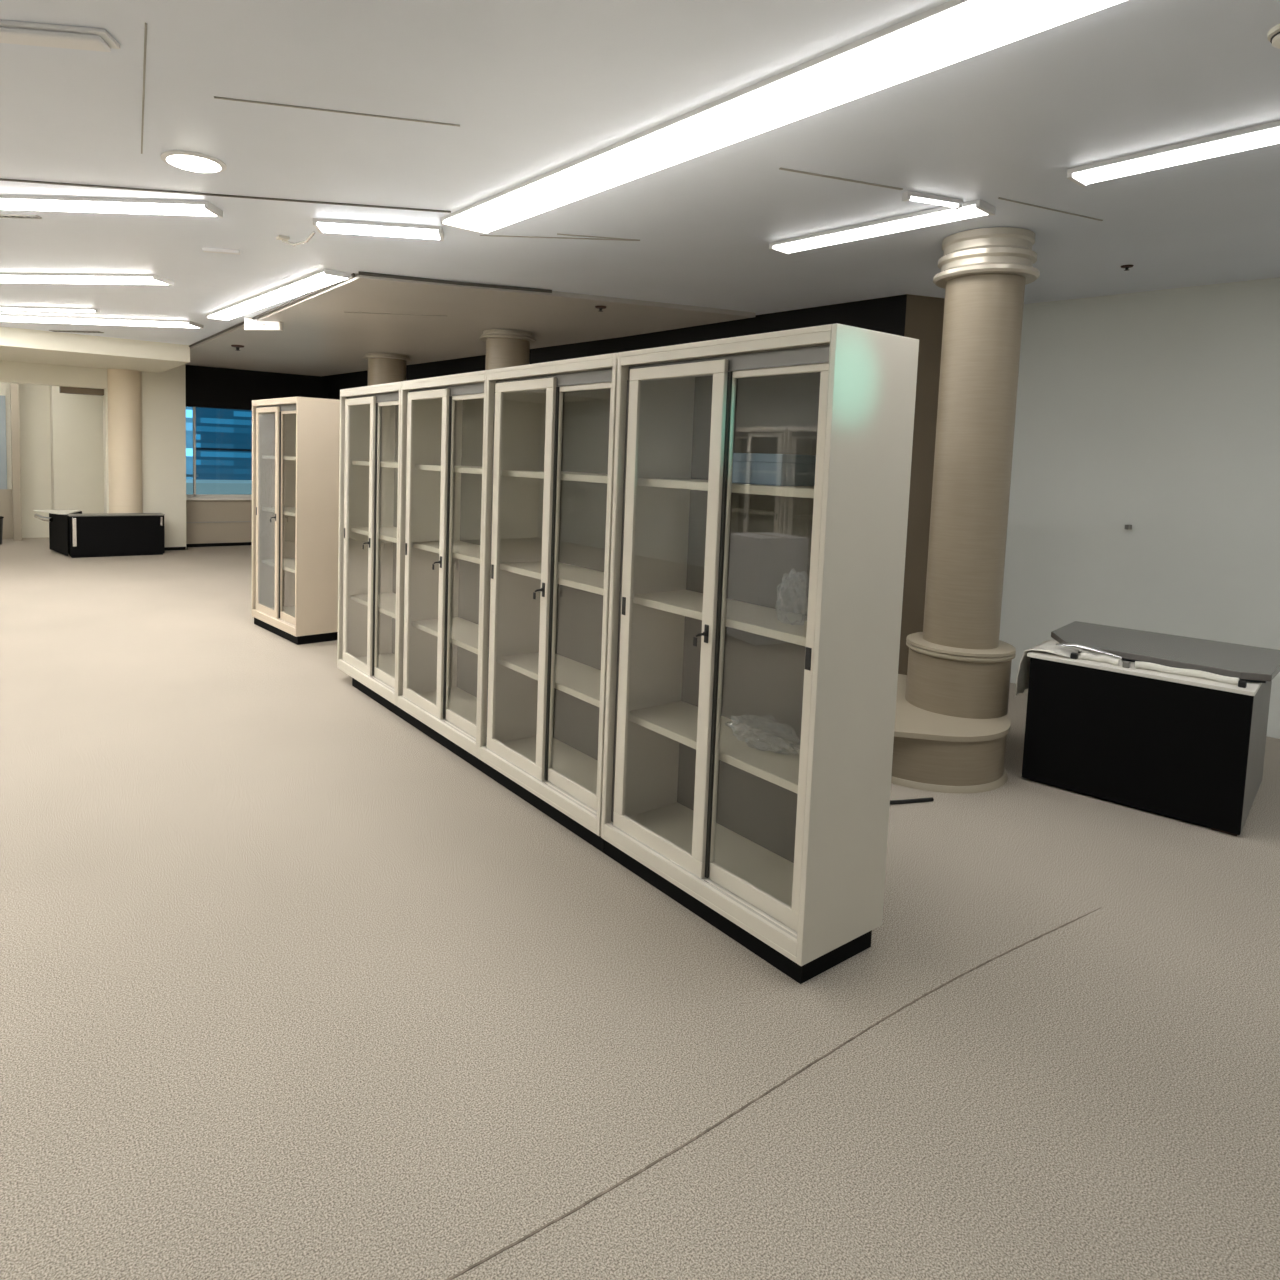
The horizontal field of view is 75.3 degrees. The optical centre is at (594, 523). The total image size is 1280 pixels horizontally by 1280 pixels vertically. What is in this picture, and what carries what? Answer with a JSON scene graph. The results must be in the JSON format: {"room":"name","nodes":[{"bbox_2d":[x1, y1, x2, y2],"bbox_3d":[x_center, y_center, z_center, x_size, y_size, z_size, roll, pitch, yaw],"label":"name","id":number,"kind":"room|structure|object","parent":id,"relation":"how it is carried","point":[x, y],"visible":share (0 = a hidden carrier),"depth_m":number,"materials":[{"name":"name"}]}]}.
{"room":"empty office space","nodes":[
{"label":"empty office space","id":0,"kind":"room"},
{"bbox_2d":[0,382,51,537],"bbox_3d":[-10.191,-1.096,11.604,6.900,2.700,0.150,-1,6,-36],"label":"wall","id":1,"kind":"structure","parent":0,"point":[34,400],"depth_m":12.70,"materials":[{"name":"white paint"}]},
{"bbox_2d":[0,395,6,488],"bbox_3d":[-9.170,-1.211,12.231,0.790,1.400,0.040,-1,6,-36],"label":"door","id":2,"kind":"structure","parent":1,"relation":"in","point":[3,456],"depth_m":12.43,"materials":[{"name":"grey"}]},
{"bbox_2d":[0,489,12,538],"bbox_3d":[-9.179,-0.140,12.329,0.850,0.750,0.050,-1,6,-36],"label":"trim","id":3,"kind":"structure","parent":1,"relation":"attached to","point":[6,508],"depth_m":12.52,"materials":[{"name":"beige"}]},
{"bbox_2d":[10,383,21,540],"bbox_3d":[-8.675,-1.108,12.415,0.100,2.700,0.350,-1,6,-36],"label":"trim","id":4,"kind":"structure","parent":1,"relation":"attached to","point":[14,387],"depth_m":12.29,"materials":[{"name":"beige"}]},
{"bbox_2d":[50,386,103,513],"bbox_3d":[-7.893,-1.117,12.870,0.900,2.700,0.550,-1,6,-36],"label":"wall","id":5,"kind":"structure","parent":0,"point":[76,420],"depth_m":12.57,"materials":[{"name":"white paint"}]},
{"bbox_2d":[0,360,185,546],"bbox_3d":[-7.426,-0.946,10.890,3.690,2.700,0.300,-1,6,-36],"label":"wall","id":6,"kind":"structure","parent":0,"point":[164,393],"depth_m":11.63,"materials":[{"name":"white paint"}]},
{"bbox_2d":[59,386,103,395],"bbox_3d":[-6.970,-1.828,11.262,0.500,0.130,0.200,-1,6,-36],"label":"trim","id":7,"kind":"structure","parent":6,"relation":"attached to","point":[69,390],"depth_m":11.19,"materials":[{"name":"brown plastic"}]},
{"bbox_2d":[0,327,189,372],"bbox_3d":[-8.142,-2.058,8.776,6.670,0.200,2.050,-1,6,-36],"label":"ceiling beam","id":8,"kind":"structure","parent":6,"relation":"attached to","point":[16,344],"depth_m":9.58,"materials":[{"name":"white paint"}]},
{"bbox_2d":[165,547,185,550],"bbox_3d":[-6.109,0.360,11.800,0.520,0.045,0.025,-1,6,-36],"label":"baseboard","id":9,"kind":"structure","parent":6,"relation":"attached to","point":[166,548],"depth_m":11.86,"materials":[{"name":"black"}]},
{"bbox_2d":[189,272,551,346],"bbox_3d":[-3.188,-1.973,8.731,1.269,0.025,8.020,-1,6,-36],"label":"trim","id":10,"kind":"structure","parent":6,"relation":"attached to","point":[359,273],"depth_m":5.80,"materials":[{"name":"grey metal"}]},
{"bbox_2d":[186,500,251,543],"bbox_3d":[-5.282,-0.034,12.857,2.200,0.720,0.150,-1,6,-36],"label":"wall","id":11,"kind":"structure","parent":0,"point":[196,510],"depth_m":12.48,"materials":[{"name":"beige paint"}]},
{"bbox_2d":[186,407,251,497],"bbox_3d":[-5.213,-1.071,12.776,2.115,1.335,0.050,-1,6,-36],"label":"window","id":12,"kind":"structure","parent":11,"relation":"in","point":[194,495],"depth_m":12.27,"materials":[{"name":"white plastic"}]},
{"bbox_2d":[186,542,251,546],"bbox_3d":[-5.224,0.306,12.832,2.110,0.050,0.015,-1,6,-36],"label":"baseboard","id":13,"kind":"structure","parent":11,"relation":"attached to","point":[235,543],"depth_m":12.49,"materials":[{"name":"black"}]},
{"bbox_2d":[186,498,251,499],"bbox_3d":[-5.188,-0.382,12.760,2.110,0.035,0.060,-1,6,-36],"label":"trim","id":14,"kind":"structure","parent":11,"relation":"attached to","point":[186,498],"depth_m":12.40,"materials":[{"name":"white plastic"}]},
{"bbox_2d":[186,521,251,522],"bbox_3d":[-5.213,-0.035,12.805,2.110,0.015,0.015,-1,6,-36],"label":"trim","id":15,"kind":"structure","parent":11,"relation":"attached to","point":[221,521],"depth_m":12.49,"materials":[{"name":"grey"}]},
{"bbox_2d":[185,365,328,410],"bbox_3d":[-5.202,-2.050,12.682,2.200,0.630,0.190,-1,6,-36],"label":"wall","id":16,"kind":"structure","parent":0,"point":[206,387],"depth_m":12.48,"materials":[{"name":"black paint"}]},
{"bbox_2d":[328,294,906,399],"bbox_3d":[-1.043,-1.603,9.554,0.150,0.750,10.038,-2,6,-40],"label":"wall","id":17,"kind":"structure","parent":0,"point":[885,314],"depth_m":7.10,"materials":[{"name":"black paint"}]},
{"bbox_2d":[185,274,755,375],"bbox_3d":[-2.475,-1.979,9.165,2.860,0.034,8.730,-1,6,-36],"label":"ceiling","id":18,"kind":"structure","parent":17,"relation":"attached to","point":[317,338],"depth_m":7.30,"materials":[{"name":"beige paint"}]},
{"bbox_2d":[231,345,243,350],"bbox_3d":[-4.094,-2.013,9.503,0.144,0.061,0.144,-1,6,-36],"label":"sprinkler","id":19,"kind":"object","parent":18,"relation":"attached to","point":[237,347],"visible":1,"depth_m":9.48,"materials":[{"name":"brown"}]},
{"bbox_2d":[344,312,441,315],"bbox_3d":[-1.669,-1.759,6.955,0.860,0.005,0.016,2,4,-1],"label":"trim","id":20,"kind":"structure","parent":18,"relation":"attached to","point":[344,312],"depth_m":6.95,"materials":[{"name":"grey metal"}]},
{"bbox_2d":[595,306,605,311],"bbox_3d":[0.046,-1.632,6.305,0.090,0.038,0.090,-1,6,-36],"label":"sprinkler","id":21,"kind":"object","parent":18,"relation":"attached to","point":[600,308],"visible":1,"depth_m":6.29,"materials":[{"name":"brown metal"}]},
{"bbox_2d":[0,537,1279,1279],"bbox_3d":[-2.940,1.007,5.988,11.800,0.120,20.400,-1,6,-36],"label":"floor","id":22,"kind":"structure","parent":0,"point":[293,986],"depth_m":2.24,"materials":[{"name":"beige carpet"}]},
{"bbox_2d":[0,516,3,544],"bbox_3d":[-8.625,0.101,11.797,0.356,0.392,0.356,-1,6,-36],"label":"waste bin","id":23,"kind":"object","parent":22,"relation":"on","point":[1,517],"visible":1,"depth_m":11.82,"materials":[{"name":"black plastic"}]},
{"bbox_2d":[34,510,164,557],"bbox_3d":[-6.757,0.118,11.305,1.452,0.560,1.007,-1,6,-36],"label":"reception desk","id":24,"kind":"object","parent":22,"relation":"on","point":[74,533],"visible":1,"depth_m":11.00,"materials":[{"name":"black wood"}]},
{"bbox_2d":[107,369,142,512],"bbox_3d":[-6.480,-0.855,11.439,0.410,2.497,0.410,-1,6,-36],"label":"column","id":25,"kind":"structure","parent":22,"relation":"on","point":[124,385],"depth_m":11.27,"materials":[{"name":"beige paint"}]},
{"bbox_2d":[252,397,339,644],"bbox_3d":[-2.447,-0.052,6.779,0.413,1.900,0.969,-2,6,-41],"label":"tall cabinet","id":26,"kind":"object","parent":22,"relation":"on","point":[295,440],"visible":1,"depth_m":6.54,"materials":[{"name":"paint"}]},
{"bbox_2d":[262,558,294,572],"bbox_3d":[-2.431,0.354,6.836,0.291,0.028,0.926,-2,6,-41],"label":"shelf","id":27,"kind":"object","parent":26,"relation":"attached to","point":[288,564],"depth_m":6.95,"materials":[{"name":"metal"}]},
{"bbox_2d":[262,507,295,516],"bbox_3d":[-2.416,-0.094,6.801,0.291,0.028,0.926,-2,6,-41],"label":"shelf","id":28,"kind":"object","parent":26,"relation":"attached to","point":[291,511],"depth_m":6.89,"materials":[{"name":"metal"}]},
{"bbox_2d":[262,455,295,460],"bbox_3d":[-2.401,-0.532,6.766,0.291,0.028,0.926,-2,6,-41],"label":"shelf","id":29,"kind":"object","parent":26,"relation":"attached to","point":[264,457],"depth_m":6.92,"materials":[{"name":"metal"}]},
{"bbox_2d":[337,382,400,716],"bbox_3d":[-1.243,0.117,5.152,0.413,1.900,0.968,-1,6,-36],"label":"tall cabinet","id":30,"kind":"object","parent":22,"relation":"on","point":[370,416],"visible":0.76,"depth_m":5.42,"materials":[{"name":"white metal"}]},
{"bbox_2d":[351,592,395,618],"bbox_3d":[-1.226,0.523,5.208,0.291,0.028,0.926,-1,6,-36],"label":"shelf","id":31,"kind":"object","parent":30,"relation":"attached to","point":[386,604],"depth_m":5.34,"materials":[{"name":"metal"}]},
{"bbox_2d":[351,527,396,542],"bbox_3d":[-1.211,0.075,5.173,0.291,0.028,0.926,-1,6,-36],"label":"shelf","id":32,"kind":"object","parent":30,"relation":"attached to","point":[384,533],"depth_m":5.28,"materials":[{"name":"metal"}]},
{"bbox_2d":[352,461,397,467],"bbox_3d":[-1.196,-0.363,5.139,0.291,0.028,0.926,-1,6,-36],"label":"shelf","id":33,"kind":"object","parent":30,"relation":"attached to","point":[355,464],"depth_m":5.24,"materials":[{"name":"metal"}]},
{"bbox_2d":[363,353,411,385],"bbox_3d":[-2.530,-0.693,10.039,0.574,2.662,0.574,-1,6,-36],"label":"column","id":34,"kind":"structure","parent":22,"relation":"on","point":[383,368],"depth_m":9.75,"materials":[{"name":"paint"}]},
{"bbox_2d":[396,370,486,770],"bbox_3d":[-0.666,0.197,4.375,0.413,1.900,0.972,-1,6,-36],"label":"tall cabinet","id":35,"kind":"object","parent":22,"relation":"on","point":[443,426],"visible":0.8,"depth_m":4.64,"materials":[{"name":"white metal"}]},
{"bbox_2d":[412,617,478,653],"bbox_3d":[-0.649,0.604,4.431,0.291,0.028,0.926,-1,6,-36],"label":"shelf","id":36,"kind":"object","parent":35,"relation":"attached to","point":[464,630],"depth_m":4.56,"materials":[{"name":"wood"}]},
{"bbox_2d":[413,541,479,563],"bbox_3d":[-0.634,0.156,4.395,0.291,0.028,0.926,-1,6,-36],"label":"shelf","id":37,"kind":"object","parent":35,"relation":"attached to","point":[469,551],"depth_m":4.51,"materials":[{"name":"metal"}]},
{"bbox_2d":[415,464,481,473],"bbox_3d":[-0.619,-0.283,4.361,0.291,0.028,0.926,-1,6,-36],"label":"shelf","id":38,"kind":"object","parent":35,"relation":"attached to","point":[419,468],"depth_m":4.52,"materials":[{"name":"metal"}]},
{"bbox_2d":[479,329,535,369],"bbox_3d":[-0.859,-0.469,7.903,0.534,2.662,0.534,-1,6,-36],"label":"column","id":39,"kind":"structure","parent":22,"relation":"on","point":[505,348],"depth_m":7.63,"materials":[{"name":"paint"}]},
{"bbox_2d":[478,353,617,852],"bbox_3d":[-0.092,0.278,3.601,0.413,1.900,0.972,-1,6,-36],"label":"tall cabinet","id":40,"kind":"object","parent":22,"relation":"on","point":[550,434],"visible":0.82,"depth_m":3.82,"materials":[{"name":"white metal"}]},
{"bbox_2d":[497,652,600,706],"bbox_3d":[-0.074,0.684,3.656,0.291,0.028,0.926,-1,6,-36],"label":"shelf","id":41,"kind":"object","parent":40,"relation":"attached to","point":[578,677],"depth_m":3.74,"materials":[{"name":"wood"}]},
{"bbox_2d":[499,561,603,594],"bbox_3d":[-0.059,0.236,3.621,0.291,0.028,0.926,-1,6,-36],"label":"shelf","id":42,"kind":"object","parent":40,"relation":"attached to","point":[574,574],"depth_m":3.70,"materials":[{"name":"metal"}]},
{"bbox_2d":[502,470,607,482],"bbox_3d":[-0.044,-0.202,3.586,0.291,0.028,0.926,-1,6,-36],"label":"shelf","id":43,"kind":"object","parent":40,"relation":"attached to","point":[571,476],"depth_m":3.70,"materials":[{"name":"metal"}]},
{"bbox_2d":[601,323,918,983],"bbox_3d":[0.487,0.359,2.821,0.413,1.900,0.969,-1,6,-36],"label":"tall cabinet","id":44,"kind":"object","parent":22,"relation":"on","point":[784,855],"visible":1,"depth_m":2.74,"materials":[{"name":"beige paint"}]},
{"bbox_2d":[629,701,799,793],"bbox_3d":[0.505,0.765,2.875,0.291,0.028,0.926,-1,6,-36],"label":"shelf","id":45,"kind":"object","parent":44,"relation":"attached to","point":[677,721],"depth_m":2.90,"materials":[{"name":"metal"}]},
{"bbox_2d":[633,590,806,646],"bbox_3d":[0.521,0.317,2.840,0.291,0.028,0.926,-1,6,-36],"label":"shelf","id":46,"kind":"object","parent":44,"relation":"attached to","point":[760,617],"depth_m":2.86,"materials":[{"name":"metal"}]},
{"bbox_2d":[638,478,813,497],"bbox_3d":[0.535,-0.121,2.805,0.291,0.028,0.926,-1,6,-36],"label":"shelf","id":47,"kind":"object","parent":44,"relation":"attached to","point":[644,484],"depth_m":2.81,"materials":[{"name":"metal"}]},
{"bbox_2d":[725,713,800,754],"bbox_3d":[0.582,0.707,2.821,0.191,0.101,0.313,-1,6,-36],"label":"plastic wrap","id":48,"kind":"object","parent":44,"relation":"on","point":[748,714],"visible":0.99,"depth_m":2.80,"materials":[{"name":"plastic"}]},
{"bbox_2d":[732,453,815,485],"bbox_3d":[0.572,-0.181,2.747,0.186,0.100,0.266,-2,6,-39],"label":"storage box","id":49,"kind":"object","parent":44,"relation":"on","point":[748,468],"visible":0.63,"depth_m":2.65,"materials":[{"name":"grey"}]},
{"bbox_2d":[777,571,808,624],"bbox_3d":[0.642,0.232,2.651,0.112,0.178,0.129,-1,6,-36],"label":"plastic bag","id":50,"kind":"object","parent":44,"relation":"on","point":[792,571],"visible":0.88,"depth_m":2.65,"materials":[{"name":"plastic"}]},
{"bbox_2d":[445,907,1101,1279],"bbox_3d":[0.588,1.370,2.121,2.863,0.002,0.041,-1,5,-34],"label":"cable","id":51,"kind":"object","parent":22,"relation":"on","point":[1023,944],"depth_m":1.90,"materials":[{"name":"black rubber"}]},
{"bbox_2d":[890,797,933,803],"bbox_3d":[1.112,1.255,3.707,0.891,0.018,0.033,1,5,-11],"label":"cable","id":52,"kind":"object","parent":22,"relation":"on","point":[930,798],"visible":0.38,"depth_m":3.76,"materials":[{"name":"black plastic"}]},
{"bbox_2d":[891,227,1039,792],"bbox_3d":[1.608,-0.127,4.393,1.199,2.698,1.285,-1,6,-36],"label":"column","id":53,"kind":"structure","parent":22,"relation":"on","point":[952,726],"depth_m":4.16,"materials":[{"name":"paint"}]},
{"bbox_2d":[1021,621,1279,835],"bbox_3d":[2.765,0.941,4.099,0.960,0.694,0.924,6,6,43],"label":"reception desk","id":54,"kind":"object","parent":22,"relation":"on","point":[1173,726],"visible":1,"depth_m":3.79,"materials":[{"name":"black wood"}]},
{"bbox_2d":[1016,640,1080,695],"bbox_3d":[2.301,0.737,4.175,0.236,0.254,0.348,6,6,43],"label":"cloth","id":55,"kind":"object","parent":54,"relation":"on","point":[1022,680],"visible":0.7,"depth_m":4.16,"materials":[{"name":"white fabric"}]},
{"bbox_2d":[0,0,1279,344],"bbox_3d":[-2.844,-1.818,5.766,11.800,0.150,20.400,-1,6,-36],"label":"ceiling","id":56,"kind":"structure","parent":0,"point":[532,88],"depth_m":3.15,"materials":[{"name":"paint"}]},
{"bbox_2d":[0,214,41,218],"bbox_3d":[-3.415,-1.654,4.441,0.903,0.008,0.040,2,4,3],"label":"ceiling vent","id":57,"kind":"object","parent":56,"relation":"in","point":[1,215],"visible":1,"depth_m":4.42,"materials":[{"name":"grey metal"}]},
{"bbox_2d":[0,306,99,312],"bbox_3d":[-5.483,-1.950,7.480,2.062,0.034,0.051,2,4,3],"label":"recessed light","id":58,"kind":"object","parent":56,"relation":"in","point":[28,308],"visible":1,"depth_m":7.44,"materials":[{"name":"white plastic"}]},
{"bbox_2d":[0,308,94,311],"bbox_3d":[-5.483,-1.943,7.481,2.022,0.012,0.034,2,4,2],"label":"diffuser","id":59,"kind":"object","parent":58,"relation":"attached to","point":[29,309],"depth_m":7.43,"materials":[{"name":"white plastic"}]},
{"bbox_2d":[0,20,119,51],"bbox_3d":[-1.855,-1.429,2.391,0.880,0.030,0.100,1,5,-6],"label":"recessed light","id":60,"kind":"object","parent":56,"relation":"in","point":[11,32],"visible":1,"depth_m":2.40,"materials":[{"name":"white"}]},
{"bbox_2d":[49,330,103,332],"bbox_3d":[-5.628,-2.087,9.001,0.560,0.008,0.100,2,5,5],"label":"ceiling vent","id":61,"kind":"object","parent":56,"relation":"in","point":[73,331],"visible":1,"depth_m":9.00,"materials":[{"name":"grey metal"}]},
{"bbox_2d":[0,273,173,285],"bbox_3d":[-3.869,-1.781,6.027,1.578,0.034,0.220,2,5,6],"label":"recessed light","id":62,"kind":"object","parent":56,"relation":"in","point":[71,278],"visible":1,"depth_m":5.95,"materials":[{"name":"white plastic"}]},
{"bbox_2d":[0,276,167,284],"bbox_3d":[-3.870,-1.774,6.028,1.538,0.012,0.204,2,5,6],"label":"diffuser","id":63,"kind":"object","parent":62,"relation":"attached to","point":[153,280],"depth_m":5.97,"materials":[{"name":"white plastic"}]},
{"bbox_2d":[0,314,203,328],"bbox_3d":[-5.408,-1.995,8.093,3.040,0.034,0.280,2,4,0],"label":"recessed light","id":64,"kind":"object","parent":56,"relation":"in","point":[3,317],"visible":1,"depth_m":7.99,"materials":[{"name":"white plastic"}]},
{"bbox_2d":[0,195,222,217],"bbox_3d":[-2.758,-1.594,4.135,1.742,0.034,0.165,2,4,0],"label":"recessed light","id":65,"kind":"object","parent":56,"relation":"in","point":[7,202],"visible":1,"depth_m":4.07,"materials":[{"name":"white plastic"}]},
{"bbox_2d":[141,23,146,153],"bbox_3d":[-1.566,-1.470,2.876,0.006,0.005,1.210,-1,5,-29],"label":"trim","id":66,"kind":"structure","parent":56,"relation":"attached to","point":[145,33],"depth_m":2.74,"materials":[{"name":"grey metal"}]},
{"bbox_2d":[161,150,226,172],"bbox_3d":[-1.684,-1.509,3.484,0.250,0.030,0.250,-1,6,-36],"label":"recessed light","id":67,"kind":"object","parent":56,"relation":"in","point":[186,160],"visible":1,"depth_m":3.44,"materials":[{"name":"white plastic"}]},
{"bbox_2d":[202,248,239,254],"bbox_3d":[-2.265,-1.655,5.029,0.210,0.020,0.036,1,5,-10],"label":"ceiling plate","id":68,"kind":"object","parent":56,"relation":"attached to","point":[212,250],"visible":1,"depth_m":5.01,"materials":[{"name":"white"}]},
{"bbox_2d":[0,178,450,212],"bbox_3d":[-2.737,-1.582,3.797,4.098,0.005,0.047,1,5,-8],"label":"trim","id":69,"kind":"structure","parent":56,"relation":"attached to","point":[1,179],"depth_m":3.93,"materials":[{"name":"grey metal"}]},
{"bbox_2d":[244,318,282,330],"bbox_3d":[-3.051,-1.837,7.632,0.360,0.113,0.067,3,5,9],"label":"emergency light","id":70,"kind":"object","parent":56,"relation":"attached to","point":[250,324],"visible":0.8,"depth_m":7.61,"materials":[{"name":"white plastic"}]},
{"bbox_2d":[207,269,351,320],"bbox_3d":[-2.584,-1.780,6.568,0.190,0.034,2.735,-2,6,-40],"label":"recessed light","id":71,"kind":"object","parent":56,"relation":"in","point":[325,277],"visible":1,"depth_m":6.25,"materials":[{"name":"white plastic"}]},
{"bbox_2d":[276,231,315,245],"bbox_3d":[-1.662,-1.582,4.605,0.324,0.058,0.073,5,6,37],"label":"bracket","id":72,"kind":"object","parent":56,"relation":"attached to","point":[284,239],"visible":1,"depth_m":4.64,"materials":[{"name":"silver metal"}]},
{"bbox_2d":[214,96,459,126],"bbox_3d":[-0.894,-1.451,2.918,0.830,0.005,0.008,1,5,-12],"label":"trim","id":73,"kind":"structure","parent":56,"relation":"attached to","point":[215,97],"depth_m":2.91,"materials":[{"name":"grey metal"}]},
{"bbox_2d":[313,218,443,240],"bbox_3d":[-1.139,-1.560,4.402,0.659,0.034,0.170,1,5,-7],"label":"recessed light","id":74,"kind":"object","parent":56,"relation":"in","point":[322,225],"visible":1,"depth_m":4.35,"materials":[{"name":"white plastic"}]},
{"bbox_2d":[317,223,439,239],"bbox_3d":[-1.139,-1.553,4.403,0.619,0.012,0.154,1,5,-7],"label":"diffuser","id":75,"kind":"object","parent":74,"relation":"attached to","point":[375,229],"depth_m":4.35,"materials":[{"name":"white plastic"}]},
{"bbox_2d":[480,233,639,240],"bbox_3d":[-0.189,-1.548,4.457,0.870,0.005,0.086,2,4,1],"label":"trim","id":76,"kind":"structure","parent":56,"relation":"attached to","point":[594,237],"depth_m":4.49,"materials":[{"name":"grey metal"}]},
{"bbox_2d":[441,0,1125,234],"bbox_3d":[0.404,-1.393,2.940,0.270,0.034,3.453,-2,6,-39],"label":"recessed light","id":77,"kind":"object","parent":56,"relation":"in","point":[953,31],"visible":1,"depth_m":2.60,"materials":[{"name":"white plastic"}]},
{"bbox_2d":[779,168,902,189],"bbox_3d":[1.027,-1.426,3.428,0.598,0.005,0.012,0,5,-19],"label":"trim","id":78,"kind":"structure","parent":56,"relation":"attached to","point":[785,169],"depth_m":3.42,"materials":[{"name":"grey metal"}]},
{"bbox_2d":[769,199,995,254],"bbox_3d":[1.373,-1.451,4.096,0.160,0.034,1.124,-2,6,-42],"label":"recessed light","id":79,"kind":"object","parent":56,"relation":"in","point":[975,208],"visible":1,"depth_m":4.00,"materials":[{"name":"white plastic"}]},
{"bbox_2d":[902,191,962,209],"bbox_3d":[1.475,-1.409,3.614,0.294,0.034,0.035,0,5,-19],"label":"recessed light","id":80,"kind":"object","parent":56,"relation":"in","point":[908,195],"visible":1,"depth_m":3.60,"materials":[{"name":"white plastic"}]},
{"bbox_2d":[911,197,956,206],"bbox_3d":[1.475,-1.403,3.615,0.254,0.012,0.019,0,5,-19],"label":"diffuser","id":81,"kind":"object","parent":80,"relation":"attached to","point":[944,201],"depth_m":3.61,"materials":[{"name":"white plastic"}]},
{"bbox_2d":[998,197,1102,220],"bbox_3d":[2.061,-1.414,3.730,0.667,0.005,0.008,0,5,-24],"label":"trim","id":82,"kind":"structure","parent":56,"relation":"attached to","point":[999,197],"depth_m":3.72,"materials":[{"name":"grey metal"}]},
{"bbox_2d":[1121,265,1133,270],"bbox_3d":[3.012,-1.445,4.689,0.063,0.027,0.063,-1,6,-36],"label":"sprinkler","id":83,"kind":"object","parent":56,"relation":"attached to","point":[1126,267],"visible":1,"depth_m":4.68,"materials":[{"name":"brown metal"}]},
{"bbox_2d":[1067,121,1279,186],"bbox_3d":[2.304,-1.317,2.803,0.150,0.034,1.262,-2,6,-39],"label":"recessed light","id":84,"kind":"object","parent":56,"relation":"in","point":[1267,134],"visible":1,"depth_m":2.99,"materials":[{"name":"white plastic"}]},
{"bbox_2d":[1267,24,1279,48],"bbox_3d":[1.840,-1.278,2.175,0.120,0.045,0.120,-1,6,-36],"label":"smoke detector","id":85,"kind":"object","parent":56,"relation":"attached to","point":[1273,35],"visible":1,"depth_m":2.18,"materials":[{"name":"white plastic"}]},
{"bbox_2d":[898,294,944,674],"bbox_3d":[2.551,-0.221,5.981,1.034,2.700,0.150,0,5,-18],"label":"wall","id":86,"kind":"structure","parent":0,"point":[924,314],"depth_m":5.80,"materials":[{"name":"brown paint"}]},
{"bbox_2d":[999,277,1279,738],"bbox_3d":[5.315,0.061,3.591,0.150,2.700,6.746,-2,6,-43],"label":"wall","id":87,"kind":"structure","parent":0,"point":[1155,412],"depth_m":5.31,"materials":[{"name":"grey paint"}]},
{"label":"outside","id":88,"kind":"structure","parent":0,"visible":0},
{"bbox_2d":[186,407,197,479],"bbox_3d":[-19.067,-5.950,35.689,2.450,20.000,6.150,-1,6,-36],"label":"office building","id":89,"kind":"structure","parent":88,"point":[189,410],"depth_m":34.08,"materials":[{"name":"blue glass"}]},
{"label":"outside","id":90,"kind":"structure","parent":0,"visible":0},
{"bbox_2d":[196,407,251,479],"bbox_3d":[-13.926,-9.645,46.617,18.550,30.000,10.150,-1,6,-36],"label":"office building","id":91,"kind":"structure","parent":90,"point":[223,436],"depth_m":38.59,"materials":[{"name":"blue glass"}]},
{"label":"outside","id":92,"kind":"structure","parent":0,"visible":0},
{"bbox_2d":[186,479,251,493],"bbox_3d":[-12.684,3.487,32.033,7.400,10.200,3.150,-1,6,-36],"label":"office building","id":93,"kind":"structure","parent":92,"point":[202,486],"depth_m":29.47,"materials":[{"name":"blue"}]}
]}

